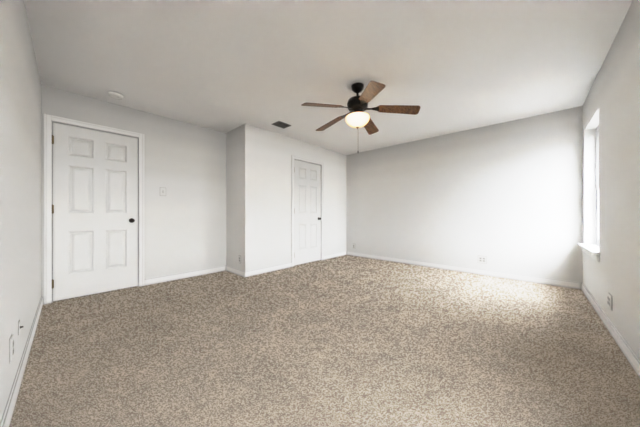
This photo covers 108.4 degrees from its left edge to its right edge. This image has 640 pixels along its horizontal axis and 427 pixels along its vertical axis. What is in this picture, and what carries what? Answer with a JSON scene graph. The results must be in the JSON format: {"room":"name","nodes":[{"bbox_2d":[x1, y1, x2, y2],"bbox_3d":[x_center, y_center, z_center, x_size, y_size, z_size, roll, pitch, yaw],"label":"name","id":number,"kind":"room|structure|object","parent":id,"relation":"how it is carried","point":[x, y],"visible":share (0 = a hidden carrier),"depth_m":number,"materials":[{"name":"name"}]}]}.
{"room":"empty bedroom","nodes":[
{"label":"empty bedroom","id":0,"kind":"room"},
{"bbox_2d":[0,0,40,422],"bbox_3d":[-1.466,-0.210,0.991,4.740,2.440,0.120,0,0,42],"label":"wall","id":1,"kind":"structure","parent":0,"point":[20,189],"depth_m":1.36,"materials":[{"name":"white paint"}]},
{"bbox_2d":[9,334,13,362],"bbox_3d":[-1.591,0.695,1.194,0.078,0.124,0.010,0,0,42],"label":"electrical outlet","id":2,"kind":"object","parent":1,"relation":"attached to","point":[11,347],"visible":1,"depth_m":1.17,"materials":[{"name":"grey plastic"}]},
{"bbox_2d":[18,320,23,334],"bbox_3d":[-1.803,0.685,1.393,0.048,0.080,0.018,0,0,42],"label":"outlet","id":3,"kind":"object","parent":1,"relation":"attached to","point":[19,326],"visible":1,"depth_m":1.38,"materials":[{"name":"grey plastic"}]},
{"bbox_2d":[0,296,42,426],"bbox_3d":[-1.421,0.963,1.040,4.500,0.095,0.013,0,0,42],"label":"baseboard","id":4,"kind":"structure","parent":1,"relation":"attached to","point":[9,409],"depth_m":1.35,"materials":[{"name":"paint"}]},
{"bbox_2d":[41,84,225,296],"bbox_3d":[-2.381,-0.210,3.402,0.133,2.440,2.200,0,0,42],"label":"wall","id":5,"kind":"structure","parent":0,"point":[185,216],"depth_m":3.50,"materials":[{"name":"white paint"}]},
{"bbox_2d":[43,114,144,304],"bbox_3d":[-2.796,-0.048,2.928,0.120,2.120,0.909,0,0,42],"label":"door frame","id":6,"kind":"structure","parent":5,"relation":"attached to","point":[48,120],"depth_m":2.62,"materials":[{"name":"paint"}]},
{"bbox_2d":[52,122,137,300],"bbox_3d":[-2.761,-0.019,2.890,0.098,2.035,0.776,0,0,42],"label":"entry door","id":7,"kind":"structure","parent":5,"relation":"in","point":[95,211],"depth_m":2.86,"materials":[{"name":"paint"}]},
{"bbox_2d":[160,187,165,195],"bbox_3d":[-2.304,-0.320,3.393,0.019,0.122,0.078,0,0,42],"label":"switch plate","id":8,"kind":"object","parent":5,"relation":"attached to","point":[162,191],"visible":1,"depth_m":3.39,"materials":[{"name":"grey plastic"}]},
{"bbox_2d":[226,123,250,270],"bbox_3d":[-1.392,-0.210,3.921,0.650,2.440,0.100,0,0,42],"label":"wall","id":9,"kind":"structure","parent":0,"point":[238,191],"depth_m":3.81,"materials":[{"name":"paint"}]},
{"bbox_2d":[226,265,245,276],"bbox_3d":[-1.423,0.963,3.874,0.666,0.095,0.016,0,0,42],"label":"baseboard","id":10,"kind":"structure","parent":9,"relation":"attached to","point":[242,273],"depth_m":3.84,"materials":[{"name":"paint"}]},
{"bbox_2d":[251,125,345,269],"bbox_3d":[-0.280,-0.210,4.742,0.120,2.440,2.615,0,0,42],"label":"wall","id":11,"kind":"structure","parent":0,"point":[272,153],"depth_m":4.18,"materials":[{"name":"paint"}]},
{"bbox_2d":[246,262,291,276],"bbox_3d":[-0.857,0.963,4.014,0.013,0.095,0.961,0,0,42],"label":"baseboard","id":12,"kind":"structure","parent":11,"relation":"attached to","point":[266,269],"depth_m":3.96,"materials":[{"name":"paint"}]},
{"bbox_2d":[294,159,320,265],"bbox_3d":[-0.231,-0.019,4.689,0.098,2.035,0.769,0,0,42],"label":"closet door","id":13,"kind":"structure","parent":11,"relation":"in","point":[307,212],"depth_m":4.68,"materials":[{"name":"paint"}]},
{"bbox_2d":[291,155,323,266],"bbox_3d":[-0.267,-0.048,4.727,0.120,2.120,0.902,0,0,42],"label":"door frame","id":14,"kind":"structure","parent":11,"relation":"attached to","point":[293,157],"depth_m":4.55,"materials":[{"name":"paint"}]},
{"bbox_2d":[324,251,346,259],"bbox_3d":[0.360,0.963,5.342,0.013,0.095,0.866,0,0,42],"label":"baseboard","id":15,"kind":"structure","parent":11,"relation":"attached to","point":[333,255],"depth_m":5.33,"materials":[{"name":"paint"}]},
{"bbox_2d":[9,255,639,426],"bbox_3d":[0.201,1.060,2.810,4.740,0.100,5.055,0,0,42],"label":"floor","id":16,"kind":"structure","parent":0,"point":[348,341],"depth_m":1.64,"materials":[{"name":"beige carpet"}]},
{"bbox_2d":[24,0,632,154],"bbox_3d":[0.201,-1.480,2.810,4.740,0.100,5.055,0,0,42],"label":"ceiling","id":17,"kind":"structure","parent":0,"point":[446,66],"depth_m":2.13,"materials":[{"name":"paint"}]},
{"bbox_2d":[107,91,122,99],"bbox_3d":[-2.446,-1.408,2.763,0.144,0.044,0.144,0,0,42],"label":"smoke detector","id":18,"kind":"object","parent":17,"relation":"attached to","point":[115,95],"visible":0.98,"depth_m":2.73,"materials":[{"name":"plastic"}]},
{"bbox_2d":[271,121,290,128],"bbox_3d":[-0.621,-1.426,3.722,0.195,0.007,0.250,0,0,42],"label":"ceiling vent","id":19,"kind":"object","parent":17,"relation":"in","point":[280,124],"visible":1,"depth_m":3.70,"materials":[{"name":"grey metal"}]},
{"bbox_2d":[301,81,419,152],"bbox_3d":[0.406,-1.052,2.625,1.236,0.755,1.262,0,0,42],"label":"fan","id":20,"kind":"object","parent":17,"relation":"hanging from","point":[357,116],"visible":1,"depth_m":2.51,"materials":[{"name":"brown wood"}]},
{"bbox_2d":[346,106,582,281],"bbox_3d":[1.868,-0.210,4.629,4.740,2.440,0.120,0,0,42],"label":"wall","id":21,"kind":"structure","parent":0,"point":[507,196],"depth_m":3.81,"materials":[{"name":"paint"}]},
{"bbox_2d":[347,251,581,289],"bbox_3d":[2.065,0.963,4.361,3.853,0.095,0.016,0,0,42],"label":"baseboard","id":22,"kind":"structure","parent":21,"relation":"attached to","point":[549,281],"depth_m":3.81,"materials":[{"name":"paint"}]},
{"bbox_2d":[478,255,486,263],"bbox_3d":[2.673,0.760,3.805,0.124,0.124,0.008,0,0,42],"label":"electrical outlet","id":23,"kind":"object","parent":21,"relation":"attached to","point":[482,259],"visible":1,"depth_m":3.80,"materials":[{"name":"grey plastic"}]},
{"bbox_2d":[581,0,639,377],"bbox_3d":[1.966,-0.210,1.193,0.313,2.440,5.055,0,0,42],"label":"wall","id":24,"kind":"structure","parent":0,"point":[611,106],"depth_m":1.83,"materials":[{"name":"paint"}]},
{"bbox_2d":[578,243,599,261],"bbox_3d":[3.118,0.436,2.632,0.146,0.097,0.996,0,0,42],"label":"window sill","id":25,"kind":"structure","parent":24,"relation":"attached to","point":[591,250],"depth_m":2.56,"materials":[{"name":"paint"}]},
{"bbox_2d":[596,125,598,245],"bbox_3d":[3.188,-0.335,2.568,0.058,1.473,0.866,0,0,42],"label":"window unit","id":26,"kind":"structure","parent":24,"relation":"in","point":[597,185],"depth_m":2.86,"materials":[{"name":"plastic"}]},
{"bbox_2d":[607,293,611,309],"bbox_3d":[2.493,0.755,1.988,0.012,0.124,0.124,0,0,42],"label":"outlet","id":27,"kind":"object","parent":24,"relation":"attached to","point":[609,300],"visible":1,"depth_m":1.97,"materials":[{"name":"grey plastic"}]}
]}

